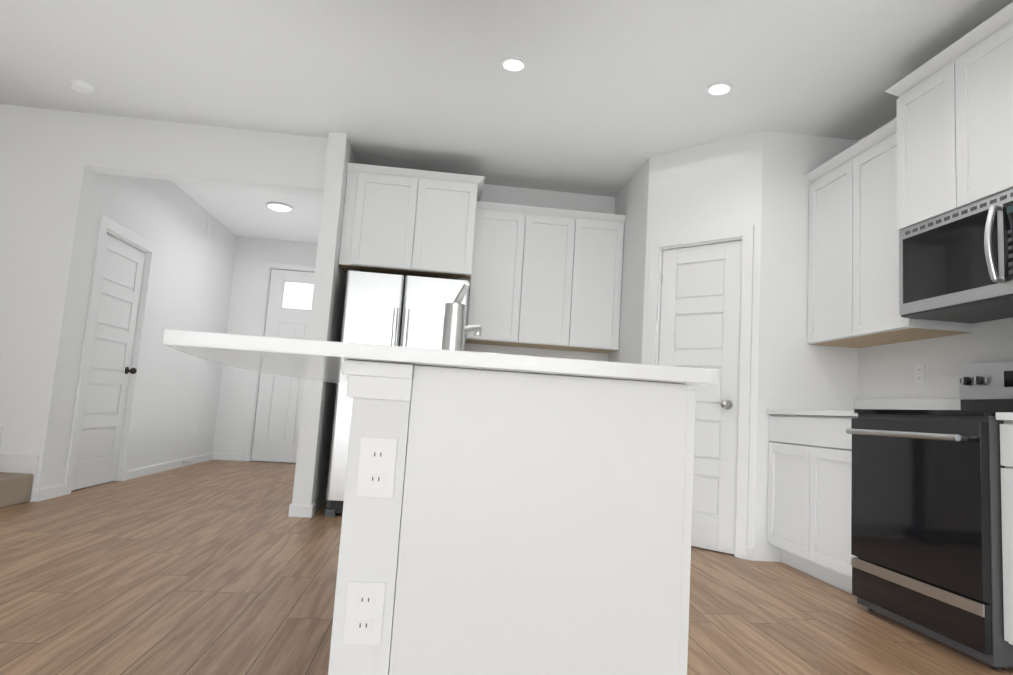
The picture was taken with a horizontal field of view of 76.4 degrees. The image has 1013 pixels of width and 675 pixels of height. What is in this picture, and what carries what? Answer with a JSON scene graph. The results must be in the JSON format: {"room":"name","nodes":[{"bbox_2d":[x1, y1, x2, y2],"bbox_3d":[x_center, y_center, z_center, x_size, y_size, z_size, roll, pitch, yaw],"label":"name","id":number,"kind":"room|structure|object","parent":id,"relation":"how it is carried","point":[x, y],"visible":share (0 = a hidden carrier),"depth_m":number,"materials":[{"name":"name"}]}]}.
{"room":"kitchen","nodes":[
{"label":"kitchen","id":0,"kind":"room"},
{"bbox_2d":[51,173,236,485],"bbox_3d":[-3.397,-0.076,6.376,0.120,2.800,3.340,4,-6,-6],"label":"wall","id":1,"kind":"structure","parent":0,"point":[178,395],"depth_m":6.33,"materials":[{"name":"white paint"}]},
{"bbox_2d":[39,483,64,500],"bbox_3d":[-3.239,1.101,4.582,0.013,0.085,0.305,4,-6,-6],"label":"baseboard","id":2,"kind":"structure","parent":1,"relation":"attached to","point":[50,492],"depth_m":4.58,"materials":[{"name":"white paint"}]},
{"bbox_2d":[71,233,144,490],"bbox_3d":[-3.257,0.201,5.316,0.118,2.016,0.776,4,-6,-6],"label":"hall door","id":3,"kind":"structure","parent":1,"relation":"in","point":[110,369],"depth_m":5.33,"materials":[{"name":"white paint"}]},
{"bbox_2d":[64,215,156,494],"bbox_3d":[-3.309,0.151,5.320,0.158,2.125,0.970,4,-6,-6],"label":"door frame","id":4,"kind":"structure","parent":1,"relation":"attached to","point":[118,230],"depth_m":5.48,"materials":[{"name":"white paint"}]},
{"bbox_2d":[127,452,212,479],"bbox_3d":[-3.479,1.333,6.787,0.013,0.085,2.215,4,-6,-6],"label":"baseboard","id":5,"kind":"structure","parent":1,"relation":"attached to","point":[149,470],"depth_m":6.52,"materials":[{"name":"white paint"}]},
{"bbox_2d":[205,222,210,238],"bbox_3d":[-3.326,-1.192,7.179,0.013,0.150,0.130,4,-6,-6],"label":"air vent","id":6,"kind":"object","parent":1,"relation":"in","point":[208,231],"visible":1,"depth_m":7.16,"materials":[{"name":"white"}]},
{"bbox_2d":[0,104,327,501],"bbox_3d":[-4.786,-0.379,4.485,6.760,2.800,0.163,4,-6,-6],"label":"wall","id":7,"kind":"structure","parent":0,"point":[53,162],"depth_m":4.66,"materials":[{"name":"white paint"}]},
{"bbox_2d":[0,425,39,501],"bbox_3d":[-3.983,0.440,4.402,1.560,1.260,0.027,4,-6,-6],"label":"trim","id":8,"kind":"structure","parent":7,"relation":"attached to","point":[16,463],"depth_m":4.41,"materials":[{"name":"white paint"}]},
{"bbox_2d":[213,236,317,460],"bbox_3d":[-2.661,0.174,8.179,1.980,2.800,0.120,4,-6,-6],"label":"wall","id":9,"kind":"structure","parent":0,"point":[253,256],"depth_m":8.10,"materials":[{"name":"white paint"}]},
{"bbox_2d":[213,452,241,460],"bbox_3d":[-3.428,1.461,7.893,0.355,0.085,0.013,4,-6,-6],"label":"baseboard","id":10,"kind":"structure","parent":9,"relation":"attached to","point":[227,456],"depth_m":7.89,"materials":[{"name":"white paint"}]},
{"bbox_2d":[244,262,314,460],"bbox_3d":[-2.643,0.325,8.166,1.035,2.500,0.158,4,-6,-6],"label":"door frame","id":11,"kind":"structure","parent":9,"relation":"attached to","point":[269,266],"depth_m":8.10,"materials":[{"name":"white paint"}]},
{"bbox_2d":[251,269,314,462],"bbox_3d":[-2.643,0.352,8.105,0.887,2.412,0.133,4,-6,-6],"label":"front door","id":12,"kind":"structure","parent":9,"relation":"in","point":[278,416],"depth_m":8.09,"materials":[{"name":"white paint"}]},
{"bbox_2d":[292,132,355,511],"bbox_3d":[-1.542,0.049,6.428,0.130,2.800,3.610,4,-6,-6],"label":"wall","id":13,"kind":"structure","parent":0,"point":[316,423],"depth_m":4.71,"materials":[{"name":"white paint"}]},
{"bbox_2d":[288,504,312,517],"bbox_3d":[-1.435,1.207,4.485,0.156,0.085,0.013,4,-6,-6],"label":"baseboard","id":14,"kind":"structure","parent":13,"relation":"attached to","point":[300,510],"depth_m":4.48,"materials":[{"name":"white paint"}]},
{"bbox_2d":[311,503,314,516],"bbox_3d":[-1.370,1.218,4.548,0.013,0.085,0.100,4,-6,-6],"label":"baseboard","id":15,"kind":"structure","parent":13,"relation":"attached to","point":[313,509],"depth_m":4.55,"materials":[{"name":"white paint"}]},
{"bbox_2d":[0,459,1012,674],"bbox_3d":[-2.014,0.877,1.237,12.200,0.060,18.800,4,-6,-6],"label":"floor","id":16,"kind":"structure","parent":0,"point":[219,567],"depth_m":2.76,"materials":[{"name":"brown wood"}]},
{"bbox_2d":[0,472,33,507],"bbox_3d":[-3.934,0.448,3.901,1.559,1.140,0.970,4,-6,-6],"label":"stairs","id":17,"kind":"structure","parent":16,"relation":"on","point":[15,488],"depth_m":4.24,"materials":[{"name":"beige carpet"}]},
{"bbox_2d":[325,269,469,516],"bbox_3d":[-0.817,0.447,5.007,0.910,1.787,0.773,4,-6,-6],"label":"fridge","id":18,"kind":"object","parent":16,"relation":"on","point":[392,310],"visible":0.46,"depth_m":4.74,"materials":[{"name":"grey metal"}]},
{"bbox_2d":[328,361,695,674],"bbox_3d":[-0.098,0.631,2.297,0.741,0.910,2.075,4,-6,-6],"label":"kitchen island","id":19,"kind":"object","parent":16,"relation":"on","point":[533,516],"depth_m":1.31,"materials":[{"name":"white paint"}]},
{"bbox_2d":[343,581,385,644],"bbox_3d":[-0.277,0.537,1.255,0.072,0.116,0.008,4,-6,-6],"label":"outlet","id":20,"kind":"object","parent":19,"relation":"attached to","point":[364,613],"visible":1,"depth_m":1.25,"materials":[{"name":"white plastic"}]},
{"bbox_2d":[356,437,397,497],"bbox_3d":[-0.259,0.260,1.286,0.072,0.116,0.008,4,-6,-6],"label":"outlet","id":21,"kind":"object","parent":19,"relation":"attached to","point":[376,467],"visible":1,"depth_m":1.28,"materials":[{"name":"white plastic"}]},
{"bbox_2d":[162,329,717,384],"bbox_3d":[-0.296,0.145,2.311,1.234,0.029,2.140,4,-6,-6],"label":"island countertop","id":22,"kind":"structure","parent":19,"relation":"on","point":[289,357],"depth_m":1.28,"materials":[{"name":"white stone"}]},
{"bbox_2d":[441,282,481,350],"bbox_3d":[-0.143,-0.025,2.094,0.140,0.277,0.226,4,-6,-6],"label":"faucet","id":23,"kind":"object","parent":22,"relation":"on","point":[455,329],"visible":0.62,"depth_m":2.03,"materials":[{"name":"silver metal"}]},
{"bbox_2d":[767,415,857,593],"bbox_3d":[1.992,0.916,3.631,0.600,0.910,0.914,4,-6,-6],"label":"base cabinet","id":24,"kind":"object","parent":16,"relation":"on","point":[809,495],"visible":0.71,"depth_m":3.59,"materials":[{"name":"white paint"}]},
{"bbox_2d":[767,398,960,416],"bbox_3d":[2.017,0.399,3.688,0.613,0.129,0.912,4,-6,-6],"label":"countertop","id":25,"kind":"structure","parent":24,"relation":"on","point":[925,404],"depth_m":3.65,"materials":[{"name":"stone"}]},
{"bbox_2d":[846,361,1012,670],"bbox_3d":[2.024,0.676,2.803,0.721,1.205,0.767,4,-6,-6],"label":"range","id":26,"kind":"object","parent":16,"relation":"on","point":[926,532],"visible":1,"depth_m":2.65,"materials":[{"name":"grey metal"}]},
{"bbox_2d":[1000,421,1012,644],"bbox_3d":[2.174,0.739,1.956,0.600,0.910,0.912,4,-6,-6],"label":"base cabinet","id":27,"kind":"object","parent":16,"relation":"on","point":[1006,444],"visible":1,"depth_m":2.36,"materials":[{"name":"white paint"}]},
{"bbox_2d":[995,412,1012,420],"bbox_3d":[2.200,0.222,2.007,0.613,0.129,0.923,4,-6,-6],"label":"countertop","id":28,"kind":"structure","parent":27,"relation":"on","point":[1005,416],"depth_m":2.39,"materials":[{"name":"stone"}]},
{"bbox_2d":[0,0,1012,243],"bbox_3d":[-1.831,-1.959,1.556,12.200,0.060,18.800,4,-6,-6],"label":"ceiling","id":29,"kind":"structure","parent":0,"point":[609,98],"depth_m":3.84,"materials":[{"name":"white paint"}]},
{"bbox_2d":[68,79,93,93],"bbox_3d":[-2.834,-1.669,4.289,0.144,0.034,0.144,4,-6,-6],"label":"smoke detector","id":30,"kind":"object","parent":29,"relation":"attached to","point":[81,86],"visible":1,"depth_m":4.26,"materials":[{"name":"white plastic"}]},
{"bbox_2d":[266,202,292,211],"bbox_3d":[-2.379,-1.360,6.743,0.260,0.040,0.260,4,-6,-6],"label":"recessed light","id":31,"kind":"object","parent":29,"relation":"in","point":[279,206],"visible":1,"depth_m":6.68,"materials":[{"name":"white paint"}]},
{"bbox_2d":[500,57,526,71],"bbox_3d":[0.040,-1.563,3.690,0.156,0.008,0.156,4,-6,-6],"label":"recessed light","id":32,"kind":"object","parent":29,"relation":"in","point":[512,64],"visible":1,"depth_m":3.68,"materials":[{"name":"white paint"}]},
{"bbox_2d":[705,82,732,95],"bbox_3d":[1.261,-1.471,3.813,0.156,0.008,0.156,4,-6,-6],"label":"recessed light","id":33,"kind":"object","parent":29,"relation":"in","point":[719,88],"visible":1,"depth_m":3.80,"materials":[{"name":"white paint"}]},
{"bbox_2d":[465,184,614,361],"bbox_3d":[-0.244,0.041,5.604,2.280,2.800,0.120,4,-6,-6],"label":"wall","id":34,"kind":"structure","parent":0,"point":[545,198],"depth_m":5.71,"materials":[{"name":"white paint"}]},
{"bbox_2d":[339,163,484,280],"bbox_3d":[-0.752,-0.873,5.248,1.058,0.782,0.660,4,-6,-6],"label":"upper cabinet","id":35,"kind":"object","parent":34,"relation":"attached to","point":[405,222],"visible":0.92,"depth_m":4.96,"materials":[{"name":"white paint"}]},
{"bbox_2d":[465,201,625,353],"bbox_3d":[0.320,-0.489,5.466,1.262,1.138,0.380,4,-6,-6],"label":"upper cabinet","id":36,"kind":"object","parent":34,"relation":"attached to","point":[545,278],"visible":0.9,"depth_m":5.32,"materials":[{"name":"white paint"}]},
{"bbox_2d":[608,157,649,363],"bbox_3d":[0.988,0.081,5.253,0.100,2.800,1.070,4,-6,-6],"label":"wall","id":37,"kind":"structure","parent":0,"point":[631,200],"depth_m":5.09,"materials":[{"name":"white paint"}]},
{"bbox_2d":[641,130,762,546],"bbox_3d":[1.345,0.016,4.473,0.850,2.800,0.100,-2,-9,42],"label":"wall","id":38,"kind":"structure","parent":0,"point":[715,185],"depth_m":4.48,"materials":[{"name":"white paint"}]},
{"bbox_2d":[646,225,753,559],"bbox_3d":[1.332,0.340,4.445,0.760,2.150,0.158,-2,-9,42],"label":"door frame","id":39,"kind":"structure","parent":38,"relation":"attached to","point":[745,234],"depth_m":4.23,"materials":[{"name":"white paint"}]},
{"bbox_2d":[659,240,741,554],"bbox_3d":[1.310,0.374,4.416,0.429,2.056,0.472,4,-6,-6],"label":"pantry door","id":40,"kind":"structure","parent":38,"relation":"in","point":[700,308],"depth_m":4.35,"materials":[{"name":"white paint"}]},
{"bbox_2d":[746,545,754,560],"bbox_3d":[1.521,1.344,4.012,0.045,0.085,0.013,-2,-9,42],"label":"baseboard","id":41,"kind":"structure","parent":38,"relation":"attached to","point":[750,552],"depth_m":4.01,"materials":[{"name":"white paint"}]},
{"bbox_2d":[754,130,857,561],"bbox_3d":[2.020,0.034,4.243,0.800,2.800,0.100,4,-6,-6],"label":"wall","id":42,"kind":"structure","parent":0,"point":[796,371],"depth_m":4.20,"materials":[{"name":"white paint"}]},
{"bbox_2d":[857,117,1012,399],"bbox_3d":[2.982,-0.545,-1.458,0.120,2.800,11.500,4,-6,-6],"label":"wall","id":43,"kind":"structure","parent":0,"point":[886,371],"depth_m":3.58,"materials":[{"name":"white paint"}]},
{"bbox_2d":[805,118,971,347],"bbox_3d":[2.197,-0.555,3.808,0.380,1.138,0.915,4,-6,-6],"label":"upper cabinet","id":44,"kind":"object","parent":43,"relation":"attached to","point":[853,275],"visible":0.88,"depth_m":3.75,"materials":[{"name":"white paint"}]},
{"bbox_2d":[915,364,924,384],"bbox_3d":[2.344,0.210,3.653,0.008,0.116,0.072,4,-6,-6],"label":"electrical outlet","id":45,"kind":"object","parent":43,"relation":"attached to","point":[919,374],"visible":1,"depth_m":3.65,"materials":[{"name":"white plastic"}]},
{"bbox_2d":[885,2,1012,230],"bbox_3d":[2.273,-0.960,3.002,0.449,0.782,0.872,4,-6,-6],"label":"upper cabinet","id":46,"kind":"object","parent":43,"relation":"attached to","point":[955,126],"visible":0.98,"depth_m":2.97,"materials":[{"name":"white paint"}]},
{"bbox_2d":[899,189,1012,322],"bbox_3d":[2.217,-0.352,2.932,0.477,0.447,0.767,4,-6,-6],"label":"over-the-range microwave","id":47,"kind":"object","parent":46,"relation":"attached to","point":[956,266],"visible":1,"depth_m":2.93,"materials":[{"name":"grey metal"}]}
]}

